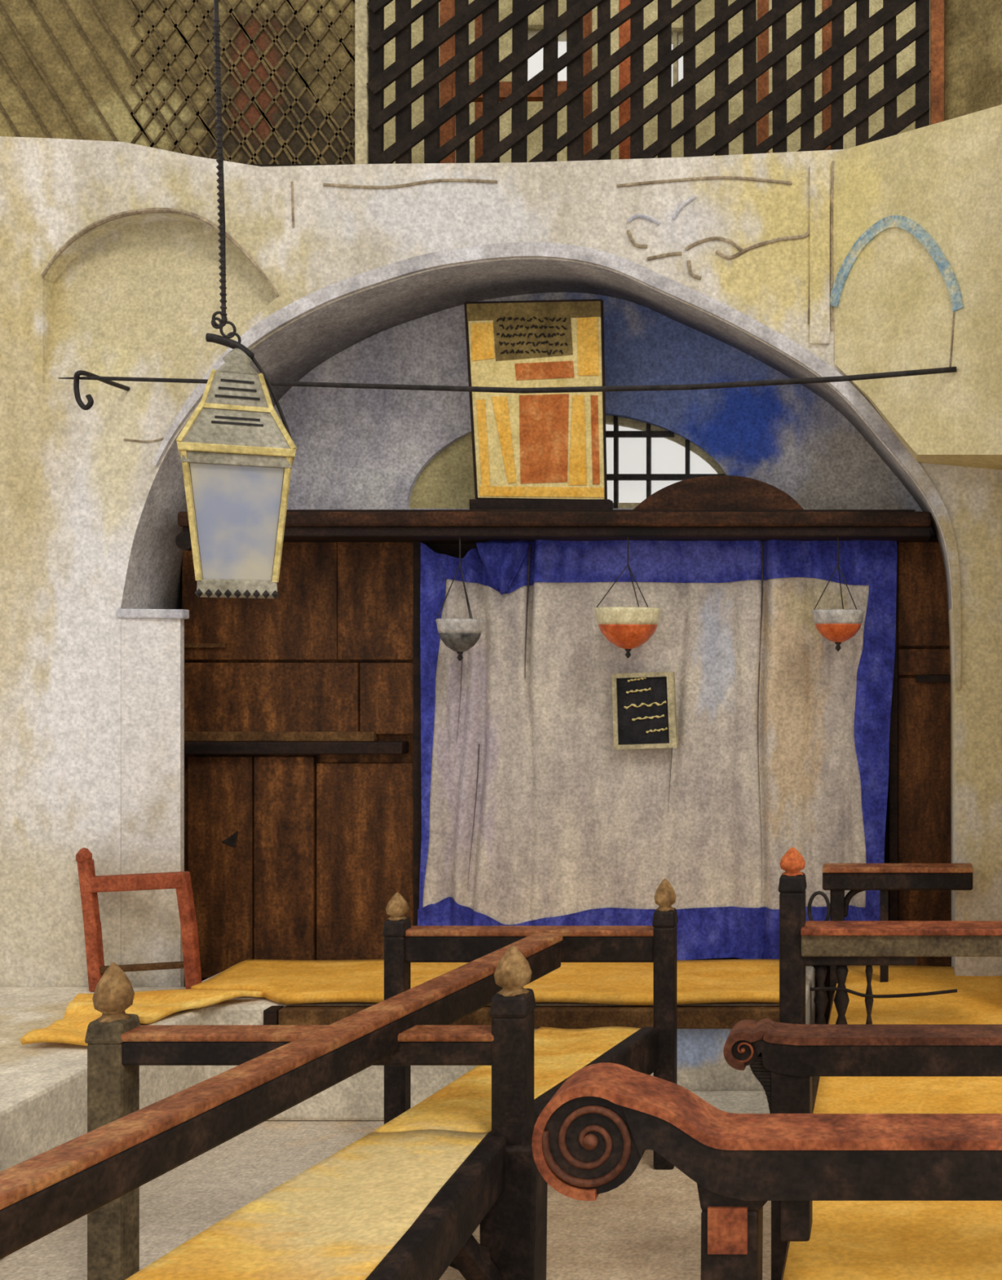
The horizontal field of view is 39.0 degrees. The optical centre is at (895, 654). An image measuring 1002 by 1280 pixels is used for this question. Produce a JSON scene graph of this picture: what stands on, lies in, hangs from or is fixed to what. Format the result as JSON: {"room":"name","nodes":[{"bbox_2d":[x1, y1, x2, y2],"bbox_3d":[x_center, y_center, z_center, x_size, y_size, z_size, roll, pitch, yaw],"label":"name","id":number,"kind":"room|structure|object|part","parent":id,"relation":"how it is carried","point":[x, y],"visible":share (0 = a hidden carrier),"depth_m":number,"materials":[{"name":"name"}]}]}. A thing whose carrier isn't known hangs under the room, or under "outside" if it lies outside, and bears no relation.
{"room":"house of worship","nodes":[
{"label":"house of worship","id":0,"kind":"room"},
{"bbox_2d":[176,0,297,599],"bbox_3d":[-1.808,-1.004,3.600,0.291,1.706,0.288,0,0,-27],"label":"hanging lantern","id":1,"kind":"object","parent":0,"point":[237,454],"visible":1,"depth_m":3.52,"materials":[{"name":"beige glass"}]},
{"bbox_3d":[-1.901,-0.366,3.554,0.037,0.337,0.230,0,0,-27],"label":"glass pane","id":2,"kind":"part","parent":1,"relation":"part of","materials":[{"name":"glass"}]},
{"bbox_3d":[-1.848,-1.379,3.581,0.037,0.956,0.016,0,0,-27],"label":"chain","id":3,"kind":"part","parent":1,"relation":"part of","materials":[{"name":"black metal"}]},
{"bbox_3d":[-1.763,-0.366,3.508,0.231,0.337,0.037,0,0,-27],"label":"glass pane","id":4,"kind":"part","parent":1,"relation":"part of","materials":[{"name":"glass"}]},
{"bbox_3d":[-1.779,-0.717,3.615,0.225,0.318,0.024,0,0,-27],"label":"carrying handle","id":5,"kind":"part","parent":1,"relation":"part of","materials":[{"name":"black metal"}]},
{"bbox_3d":[-1.718,-0.366,3.646,0.037,0.337,0.231,0,0,-27],"label":"glass pane","id":6,"kind":"part","parent":1,"relation":"part of","materials":[{"name":"glass"}]},
{"bbox_2d":[0,1076,818,1279],"bbox_3d":[-1.850,1.710,2.950,5.500,0.120,5.300,0,0,0],"label":"floor","id":7,"kind":"structure","parent":0,"point":[647,1227],"depth_m":3.86,"materials":[{"name":"stone"}]},
{"bbox_2d":[0,878,678,1279],"bbox_3d":[-1.362,1.186,2.934,1.314,0.928,2.684,0,0,0],"label":"bench","id":8,"kind":"object","parent":7,"relation":"on","point":[407,1199],"visible":0.99,"depth_m":3.23,"materials":[{"name":"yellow wood"}]},
{"bbox_3d":[-1.971,1.282,3.300,0.096,0.735,0.096,0,0,0],"label":"post","id":9,"kind":"part","parent":8,"relation":"part of","materials":[{"name":"brown wood"}]},
{"bbox_3d":[-1.357,0.950,2.880,0.597,0.085,2.574,0,0,0],"label":"rail","id":10,"kind":"part","parent":8,"relation":"part of","materials":[{"name":"brown wood"}]},
{"bbox_3d":[-1.468,0.995,3.300,0.947,0.064,0.075,0,0,0],"label":"arm rail","id":11,"kind":"part","parent":8,"relation":"part of","materials":[{"name":"brown wood"}]},
{"bbox_3d":[-1.325,1.215,2.495,0.623,0.043,1.590,0,0,0],"label":"seat","id":12,"kind":"part","parent":8,"relation":"part of","materials":[{"name":"yellow fabric"}]},
{"bbox_3d":[-1.606,1.250,4.220,0.074,0.800,0.074,0,0,0],"label":"post","id":13,"kind":"part","parent":8,"relation":"part of","materials":[{"name":"brown wood"}]},
{"bbox_3d":[-1.060,1.215,3.753,0.329,0.043,0.979,0,0,11],"label":"seat","id":14,"kind":"part","parent":8,"relation":"part of","materials":[{"name":"yellow fabric"}]},
{"bbox_3d":[-0.964,1.250,3.300,0.096,0.800,0.096,0,0,0],"label":"post","id":15,"kind":"part","parent":8,"relation":"part of","materials":[{"name":"brown wood"}]},
{"bbox_3d":[-0.961,1.435,3.290,0.145,0.430,0.140,0,0,0],"label":"leg","id":16,"kind":"part","parent":8,"relation":"part of","materials":[{"name":"brown wood"}]},
{"bbox_3d":[-1.174,0.947,4.235,0.824,0.087,0.070,0,0,0],"label":"arm rail","id":17,"kind":"part","parent":8,"relation":"part of","materials":[{"name":"brown wood"}]},
{"bbox_3d":[-0.742,1.235,4.220,0.074,0.830,0.074,0,0,0],"label":"post","id":18,"kind":"part","parent":8,"relation":"part of","materials":[{"name":"brown wood"}]},
{"bbox_2d":[0,965,815,1171],"bbox_3d":[-2.010,1.445,4.065,3.380,0.410,2.330,0,0,0],"label":"stone platform","id":19,"kind":"object","parent":7,"relation":"on","point":[43,1086],"visible":0.35,"depth_m":4.58,"materials":[{"name":"stone"}]},
{"bbox_2d":[75,847,201,991],"bbox_3d":[-2.788,0.975,4.820,0.454,0.527,0.051,0,0,0],"label":"chair","id":20,"kind":"object","parent":19,"relation":"on","point":[91,884],"visible":0.92,"depth_m":4.80,"materials":[{"name":"red paint"}]},
{"bbox_3d":[-2.988,0.741,4.820,0.052,0.060,0.051,0,0,0],"label":"post knob","id":21,"kind":"part","parent":20,"relation":"part of","materials":[{"name":"red paint"}]},
{"bbox_3d":[-2.960,0.997,4.820,0.088,0.483,0.040,0,0,0],"label":"post","id":22,"kind":"part","parent":20,"relation":"part of","materials":[{"name":"red paint"}]},
{"bbox_3d":[-2.796,0.838,4.820,0.357,0.073,0.050,0,0,0],"label":"rail","id":23,"kind":"part","parent":20,"relation":"part of","materials":[{"name":"red paint"}]},
{"bbox_3d":[-2.773,1.152,4.820,0.341,0.042,0.030,0,0,0],"label":"rail","id":24,"kind":"part","parent":20,"relation":"part of","materials":[{"name":"brown wood"}]},
{"bbox_3d":[-2.605,1.020,4.820,0.088,0.438,0.040,0,0,0],"label":"post","id":25,"kind":"part","parent":20,"relation":"part of","materials":[{"name":"red paint"}]},
{"bbox_2d":[19,988,263,1045],"bbox_3d":[-2.585,1.214,4.400,0.648,0.048,0.606,0,0,0],"label":"mat","id":26,"kind":"object","parent":19,"relation":"on","point":[153,1006],"visible":0.56,"depth_m":4.46,"materials":[{"name":"yellow fabric"}]},
{"bbox_2d":[191,959,779,1004],"bbox_3d":[-1.450,1.212,4.868,2.181,0.042,0.536,0,0,0],"label":"mat","id":27,"kind":"object","parent":19,"relation":"on","point":[719,980],"visible":0.7,"depth_m":4.80,"materials":[{"name":"yellow fabric"}]},
{"bbox_2d":[175,475,951,1024],"bbox_3d":[-1.321,0.470,5.162,3.095,2.320,0.365,0,0,0],"label":"wooden partition","id":28,"kind":"object","parent":7,"relation":"on","point":[303,705],"visible":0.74,"depth_m":5.25,"materials":[{"name":"brown wood"}]},
{"bbox_3d":[-2.469,0.329,5.258,0.765,0.039,0.045,0,0,0],"label":"shelf moulding","id":29,"kind":"part","parent":28,"relation":"part of","materials":[{"name":"brown wood"}]},
{"bbox_2d":[184,741,408,754],"bbox_3d":[-2.409,0.373,5.242,0.895,0.050,0.075,0,0,0],"label":"shelf","id":30,"kind":"object","parent":28,"relation":"attached to","point":[190,747],"depth_m":5.20,"materials":[{"name":"brown wood"}]},
{"bbox_2d":[435,537,484,661],"bbox_3d":[-1.670,-0.215,5.020,0.179,0.480,0.179,0,0,0],"label":"oil lamp","id":31,"kind":"object","parent":28,"relation":"hanging from","point":[460,635],"visible":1,"depth_m":4.97,"materials":[{"name":"grey glass"}]},
{"bbox_3d":[-1.670,-0.046,5.020,0.156,0.077,0.156,0,0,0],"label":"lamp shade","id":32,"kind":"part","parent":31,"relation":"part of","materials":[{"name":"grey glass"}]},
{"bbox_2d":[464,298,613,509],"bbox_3d":[-1.396,-0.971,5.115,0.570,0.826,0.070,0,0,0],"label":"picture","id":33,"kind":"object","parent":28,"relation":"on","point":[541,451],"visible":1,"depth_m":5.10,"materials":[{"name":"beige paper"}]},
{"bbox_3d":[-1.369,-0.840,5.099,0.193,0.349,0.003,0,0,0],"label":"rust panel","id":34,"kind":"part","parent":33,"relation":"part of","materials":[{"name":"orange paint"}]},
{"bbox_3d":[-1.366,-1.106,5.099,0.231,0.075,0.004,0,0,0],"label":"rust panel","id":35,"kind":"part","parent":33,"relation":"part of","materials":[{"name":"orange paint"}]},
{"bbox_3d":[-1.300,-0.516,5.162,2.873,0.058,0.365,0,0,0],"label":"cornice","id":36,"kind":"part","parent":28,"relation":"part of","materials":[{"name":"brown wood"}]},
{"bbox_2d":[594,537,662,657],"bbox_3d":[-1.025,-0.220,5.020,0.258,0.469,0.258,0,0,0],"label":"oil lamp","id":37,"kind":"object","parent":28,"relation":"hanging from","point":[628,628],"visible":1,"depth_m":4.94,"materials":[{"name":"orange glass"}]},
{"bbox_3d":[-1.025,-0.068,5.020,0.225,0.098,0.225,0,0,0],"label":"lamp shade","id":38,"kind":"part","parent":37,"relation":"part of","materials":[{"name":"orange glass"}]},
{"bbox_2d":[417,539,897,959],"bbox_3d":[-0.942,0.377,5.172,1.901,1.672,0.117,0,0,0],"label":"curtain","id":39,"kind":"object","parent":28,"relation":"hanging from","point":[531,815],"visible":0.85,"depth_m":5.19,"materials":[{"name":"fabric"}]},
{"bbox_2d":[612,671,678,749],"bbox_3d":[-0.984,0.220,5.143,0.254,0.305,0.035,0,0,0],"label":"wall plaque","id":40,"kind":"object","parent":39,"relation":"attached to","point":[645,705],"visible":1,"depth_m":5.14,"materials":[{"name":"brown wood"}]},
{"bbox_2d":[811,537,865,651],"bbox_3d":[-0.219,-0.234,5.020,0.207,0.443,0.207,0,0,0],"label":"oil lamp","id":41,"kind":"object","parent":28,"relation":"hanging from","point":[837,626],"visible":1,"depth_m":4.96,"materials":[{"name":"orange glass"}]},
{"bbox_3d":[-0.219,-0.082,5.020,0.181,0.075,0.181,0,0,0],"label":"lamp shade","id":42,"kind":"part","parent":41,"relation":"part of","materials":[{"name":"orange glass"}]},
{"bbox_2d":[690,1090,769,1113],"bbox_3d":[-0.955,1.593,4.487,1.190,0.115,0.255,0,0,0],"label":"step","id":43,"kind":"structure","parent":7,"relation":"on","point":[730,1101],"depth_m":4.50,"materials":[{"name":"stone"}]},
{"bbox_2d":[532,847,1001,1279],"bbox_3d":[-0.124,1.127,3.475,1.070,1.047,3.151,0,0,0],"label":"bench","id":44,"kind":"object","parent":7,"relation":"on","point":[894,1171],"visible":1,"depth_m":2.71,"materials":[{"name":"brown wood"}]},
{"bbox_3d":[-0.281,1.303,2.440,0.166,0.694,0.100,0,0,0],"label":"arm post","id":45,"kind":"part","parent":44,"relation":"part of","materials":[{"name":"brown wood"}]},
{"bbox_3d":[-0.121,0.890,2.440,1.061,0.202,0.130,0,0,0],"label":"scrolled arm","id":46,"kind":"part","parent":44,"relation":"part of","materials":[{"name":"brown wood"}]},
{"bbox_3d":[-0.270,1.291,3.070,0.144,0.719,0.090,0,0,0],"label":"arm post","id":47,"kind":"part","parent":44,"relation":"part of","materials":[{"name":"brown wood"}]},
{"bbox_3d":[-0.322,1.168,4.100,0.085,0.964,0.085,0,0,0],"label":"post","id":48,"kind":"part","parent":44,"relation":"part of","materials":[{"name":"brown wood"}]},
{"bbox_3d":[-0.213,1.254,4.820,0.051,0.792,0.060,0,0,0],"label":"arm post","id":49,"kind":"part","parent":44,"relation":"part of","materials":[{"name":"brown wood"}]},
{"bbox_3d":[-0.113,0.951,4.100,0.356,0.032,0.070,0,0,0],"label":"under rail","id":50,"kind":"part","parent":44,"relation":"part of","materials":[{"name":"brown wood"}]},
{"bbox_3d":[0.010,0.924,3.070,0.800,0.100,0.100,0,0,0],"label":"scrolled arm","id":51,"kind":"part","parent":44,"relation":"part of","materials":[{"name":"brown wood"}]},
{"bbox_3d":[-0.041,1.039,4.820,0.030,0.362,0.050,0,0,0],"label":"arm post","id":52,"kind":"part","parent":44,"relation":"part of","materials":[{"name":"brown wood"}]},
{"bbox_3d":[0.098,1.218,2.765,0.626,0.043,0.591,0,0,0],"label":"seat","id":53,"kind":"part","parent":44,"relation":"part of","materials":[{"name":"yellow fabric"}]},
{"bbox_3d":[0.009,0.827,4.820,0.550,0.071,0.080,0,0,0],"label":"arm rail","id":54,"kind":"part","parent":44,"relation":"part of","materials":[{"name":"brown wood"}]},
{"bbox_3d":[0.059,0.900,4.100,0.702,0.073,0.100,0,0,0],"label":"arm rail","id":55,"kind":"part","parent":44,"relation":"part of","materials":[{"name":"brown wood"}]},
{"bbox_3d":[0.098,1.218,3.595,0.626,0.043,1.011,0,0,0],"label":"seat","id":56,"kind":"part","parent":44,"relation":"part of","materials":[{"name":"yellow fabric"}]},
{"bbox_3d":[0.098,1.218,4.590,0.626,0.043,0.921,0,0,0],"label":"seat","id":57,"kind":"part","parent":44,"relation":"part of","materials":[{"name":"yellow fabric"}]},
{"bbox_2d":[0,136,1001,986],"bbox_3d":[-1.550,-0.122,5.125,4.340,3.644,0.450,0,0,0],"label":"wall","id":58,"kind":"structure","parent":0,"point":[90,528],"depth_m":4.90,"materials":[{"name":"paint"}]},
{"bbox_2d":[123,437,164,442],"bbox_3d":[-2.810,-0.803,4.898,0.156,0.020,0.008,0,0,0],"label":"trim","id":59,"kind":"structure","parent":58,"relation":"attached to","point":[162,438],"depth_m":4.89,"materials":[{"name":"paint"}]},
{"bbox_2d":[115,608,189,619],"bbox_3d":[-2.810,-0.154,5.062,0.206,0.036,0.344,0,0,0],"label":"trim","id":60,"kind":"structure","parent":58,"relation":"attached to","point":[120,613],"depth_m":4.93,"materials":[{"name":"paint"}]},
{"bbox_2d":[121,617,184,986],"bbox_3d":[-2.837,0.781,5.067,0.228,1.838,0.326,0,0,0],"label":"wall pier","id":61,"kind":"object","parent":58,"relation":"attached to","point":[153,650],"visible":0.6,"depth_m":4.95,"materials":[{"name":"paint"}]},
{"bbox_2d":[40,207,278,296],"bbox_3d":[-2.752,-1.505,4.896,0.888,0.332,0.020,0,0,0],"label":"trim","id":62,"kind":"structure","parent":58,"relation":"attached to","point":[144,211],"depth_m":4.89,"materials":[{"name":"paint"}]},
{"bbox_2d":[0,0,369,166],"bbox_3d":[-2.798,-2.310,5.065,1.536,0.926,0.070,0,0,0],"label":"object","id":63,"kind":"object","parent":58,"relation":"on","point":[295,77],"visible":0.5,"depth_m":5.06,"materials":[{"name":"brown wood"}]},
{"bbox_3d":[-2.820,-1.867,5.066,1.483,0.040,0.057,0,0,0],"label":"rail","id":64,"kind":"part","parent":63,"relation":"part of","materials":[{"name":"beige wood"}]},
{"bbox_3d":[-2.055,-2.314,5.065,0.048,0.913,0.070,0,0,0],"label":"post","id":65,"kind":"part","parent":63,"relation":"part of","materials":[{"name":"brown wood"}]},
{"bbox_2d":[291,181,294,227],"bbox_3d":[-2.256,-1.683,4.898,0.013,0.170,0.008,0,0,0],"label":"trim","id":66,"kind":"structure","parent":58,"relation":"attached to","point":[292,191],"depth_m":4.89,"materials":[{"name":"paint"}]},
{"bbox_2d":[323,178,497,189],"bbox_3d":[-1.815,-1.761,4.898,0.650,0.038,0.012,0,0,0],"label":"trim","id":67,"kind":"structure","parent":58,"relation":"attached to","point":[437,180],"depth_m":4.89,"materials":[{"name":"paint"}]},
{"bbox_2d":[57,366,957,409],"bbox_3d":[-1.369,-0.939,4.759,3.172,0.155,0.322,0,0,0],"label":"rod","id":68,"kind":"object","parent":58,"relation":"attached to","point":[88,375],"visible":1,"depth_m":4.61,"materials":[{"name":"black metal"}]},
{"bbox_2d":[152,241,961,688],"bbox_3d":[-1.264,-0.705,4.916,3.018,1.667,0.068,0,0,0],"label":"trim","id":69,"kind":"structure","parent":58,"relation":"attached to","point":[344,287],"depth_m":4.88,"materials":[{"name":"paint"}]},
{"bbox_2d":[273,292,936,537],"bbox_3d":[-1.300,-0.035,5.460,3.600,3.470,0.220,0,0,0],"label":"wall niche","id":70,"kind":"object","parent":58,"relation":"in","point":[357,448],"visible":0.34,"depth_m":5.35,"materials":[{"name":"grey paint"}]},
{"bbox_2d":[408,415,726,508],"bbox_3d":[-1.323,-0.794,5.420,1.352,0.405,0.080,0,0,0],"label":"window","id":71,"kind":"structure","parent":70,"relation":"attached to","point":[447,482],"depth_m":5.38,"materials":[{"name":"beige paint"}]},
{"bbox_2d":[408,432,476,508],"bbox_3d":[-1.841,-0.766,5.390,0.316,0.339,0.020,0,0,0],"label":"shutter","id":72,"kind":"object","parent":71,"relation":"attached to","point":[447,482],"depth_m":5.38,"materials":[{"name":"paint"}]},
{"bbox_3d":[-1.323,-0.794,5.435,1.352,0.405,0.050,0,0,0],"label":"frame","id":73,"kind":"part","parent":71,"relation":"part of","materials":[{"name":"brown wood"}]},
{"bbox_2d":[626,230,648,248],"bbox_3d":[-0.967,-1.554,4.898,0.079,0.069,0.014,0,0,0],"label":"trim","id":74,"kind":"structure","parent":58,"relation":"attached to","point":[638,246],"depth_m":4.89,"materials":[{"name":"paint"}]},
{"bbox_2d":[627,214,661,225],"bbox_3d":[-0.941,-1.626,4.898,0.126,0.041,0.014,0,0,0],"label":"trim","id":75,"kind":"structure","parent":58,"relation":"attached to","point":[630,220],"depth_m":4.89,"materials":[{"name":"paint"}]},
{"bbox_2d":[366,0,930,164],"bbox_3d":[-0.947,-2.327,5.043,2.165,0.942,0.044,0,0,0],"label":"lattice screen","id":76,"kind":"object","parent":58,"relation":"on","point":[494,71],"visible":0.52,"depth_m":5.02,"materials":[{"name":"black wood"}]},
{"bbox_2d":[647,251,682,261],"bbox_3d":[-0.864,-1.490,4.898,0.131,0.034,0.014,0,0,0],"label":"trim","id":77,"kind":"structure","parent":58,"relation":"attached to","point":[679,253],"depth_m":4.89,"materials":[{"name":"paint"}]},
{"bbox_2d":[672,195,696,219],"bbox_3d":[-0.790,-1.673,4.898,0.092,0.094,0.014,0,0,0],"label":"trim","id":78,"kind":"structure","parent":58,"relation":"attached to","point":[694,197],"depth_m":4.89,"materials":[{"name":"paint"}]},
{"bbox_2d":[687,259,702,279],"bbox_3d":[-0.752,-1.438,4.898,0.055,0.074,0.014,0,0,0],"label":"trim","id":79,"kind":"structure","parent":58,"relation":"attached to","point":[689,264],"depth_m":4.89,"materials":[{"name":"paint"}]},
{"bbox_2d":[617,176,792,187],"bbox_3d":[-0.714,-1.768,4.898,0.656,0.043,0.012,0,0,0],"label":"trim","id":80,"kind":"structure","parent":58,"relation":"attached to","point":[703,178],"depth_m":4.89,"materials":[{"name":"paint"}]},
{"bbox_2d":[684,236,744,252],"bbox_3d":[-0.675,-1.532,4.898,0.224,0.063,0.014,0,0,0],"label":"trim","id":81,"kind":"structure","parent":58,"relation":"attached to","point":[711,238],"depth_m":4.89,"materials":[{"name":"paint"}]},
{"bbox_2d":[715,225,809,259],"bbox_3d":[-0.491,-1.546,4.898,0.366,0.135,0.014,0,0,0],"label":"trim","id":82,"kind":"structure","parent":58,"relation":"attached to","point":[806,235],"depth_m":4.89,"materials":[{"name":"paint"}]},
{"bbox_2d":[808,283,809,324],"bbox_3d":[-0.320,-1.531,4.898,0.016,0.588,0.006,0,0,0],"label":"trim","id":83,"kind":"structure","parent":58,"relation":"attached to","point":[809,283],"depth_m":4.90,"materials":[{"name":"paint"}]},
{"bbox_2d":[809,164,830,344],"bbox_3d":[-0.282,-1.496,4.898,0.075,0.670,0.024,0,0,0],"label":"trim","id":84,"kind":"structure","parent":58,"relation":"attached to","point":[820,174],"depth_m":4.89,"materials":[{"name":"paint"}]},
{"bbox_2d":[830,160,834,330],"bbox_3d":[-0.236,-1.529,4.898,0.018,0.634,0.010,0,0,0],"label":"trim","id":85,"kind":"structure","parent":58,"relation":"attached to","point":[833,164],"depth_m":4.89,"materials":[{"name":"paint"}]},
{"bbox_2d":[930,0,944,124],"bbox_3d":[0.162,-2.355,5.060,0.053,0.830,0.060,0,0,0],"label":"post","id":86,"kind":"object","parent":58,"relation":"on","point":[937,6],"visible":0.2,"depth_m":5.03,"materials":[{"name":"brown wood"}]},
{"bbox_2d":[944,0,1001,120],"bbox_3d":[0.335,-2.362,4.980,0.386,0.816,0.032,0,0,37],"label":"wall","id":87,"kind":"structure","parent":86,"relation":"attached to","point":[973,28],"depth_m":4.99,"materials":[{"name":"beige paint"}]},
{"bbox_2d":[383,0,930,164],"bbox_3d":[-1.700,-2.750,6.690,5.400,2.000,0.180,0,0,0],"label":"wall","id":88,"kind":"structure","parent":0,"point":[704,9],"depth_m":6.60,"materials":[{"name":"paint"}]},
{"bbox_2d":[673,30,678,85],"bbox_3d":[-1.117,-3.001,6.655,0.163,0.320,0.050,0,0,0],"label":"window","id":89,"kind":"structure","parent":88,"relation":"in","point":[675,32],"depth_m":6.63,"materials":[{"name":"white glass"}]},
{"bbox_2d":[832,104,1001,470],"bbox_3d":[0.090,-1.299,4.711,0.650,1.221,0.397,0,0,0],"label":"wall","id":90,"kind":"structure","parent":0,"point":[895,313],"depth_m":4.69,"materials":[{"name":"paint"}]},
{"bbox_2d":[830,215,964,311],"bbox_3d":[-0.004,-1.404,4.759,0.571,0.383,0.012,0,0,31],"label":"trim","id":91,"kind":"structure","parent":90,"relation":"attached to","point":[906,224],"depth_m":4.73,"materials":[{"name":"blue paint"}]},
{"bbox_2d":[949,311,955,367],"bbox_3d":[0.203,-1.116,4.639,0.024,0.199,0.008,0,0,31],"label":"trim","id":92,"kind":"structure","parent":90,"relation":"attached to","point":[954,313],"depth_m":4.64,"materials":[{"name":"paint"}]},
{"bbox_3d":[-1.650,-1.730,6.130,5.100,0.160,1.540,0,0,0],"label":"floor","id":93,"kind":"structure","parent":0,"visible":0},
{"bbox_2d":[440,0,455,163],"bbox_3d":[-2.018,-2.580,5.900,0.056,1.540,0.056,0,0,0],"label":"post","id":94,"kind":"object","parent":93,"relation":"on","point":[447,50],"visible":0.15,"depth_m":5.87,"materials":[{"name":"brown wood"}]},
{"bbox_2d":[475,13,483,160],"bbox_3d":[-1.933,-2.580,6.100,0.045,1.540,0.045,0,0,0],"label":"post","id":95,"kind":"object","parent":93,"relation":"on","point":[478,20],"visible":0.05,"depth_m":6.08,"materials":[{"name":"brown wood"}]},
{"bbox_2d":[582,9,592,155],"bbox_3d":[-1.404,-2.580,5.900,0.062,1.540,0.062,0,0,0],"label":"post","id":96,"kind":"object","parent":93,"relation":"on","point":[587,19],"visible":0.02,"depth_m":5.87,"materials":[{"name":"brown wood"}]},
{"bbox_2d":[452,80,567,102],"bbox_3d":[-1.712,-2.537,5.900,0.553,0.076,0.050,0,0,0],"label":"crossbar","id":97,"kind":"object","parent":96,"relation":"attached to","point":[505,87],"visible":0.21,"depth_m":5.88,"materials":[{"name":"brown wood"}]},
{"bbox_2d":[618,0,631,159],"bbox_3d":[-1.117,-2.580,5.500,0.075,1.540,0.075,0,0,0],"label":"post","id":98,"kind":"object","parent":93,"relation":"on","point":[624,30],"visible":0.1,"depth_m":5.46,"materials":[{"name":"orange wood"}]},
{"bbox_2d":[757,0,768,153],"bbox_3d":[-0.596,-2.580,5.900,0.050,1.540,0.050,0,0,0],"label":"post","id":99,"kind":"object","parent":93,"relation":"on","point":[762,5],"visible":0.2,"depth_m":5.88,"materials":[{"name":"brown wood"}]},
{"bbox_2d":[822,0,832,150],"bbox_3d":[-0.288,-2.580,5.700,0.060,1.540,0.060,0,0,0],"label":"post","id":100,"kind":"object","parent":93,"relation":"on","point":[827,29],"visible":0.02,"depth_m":5.67,"materials":[{"name":"brown wood"}]}
]}

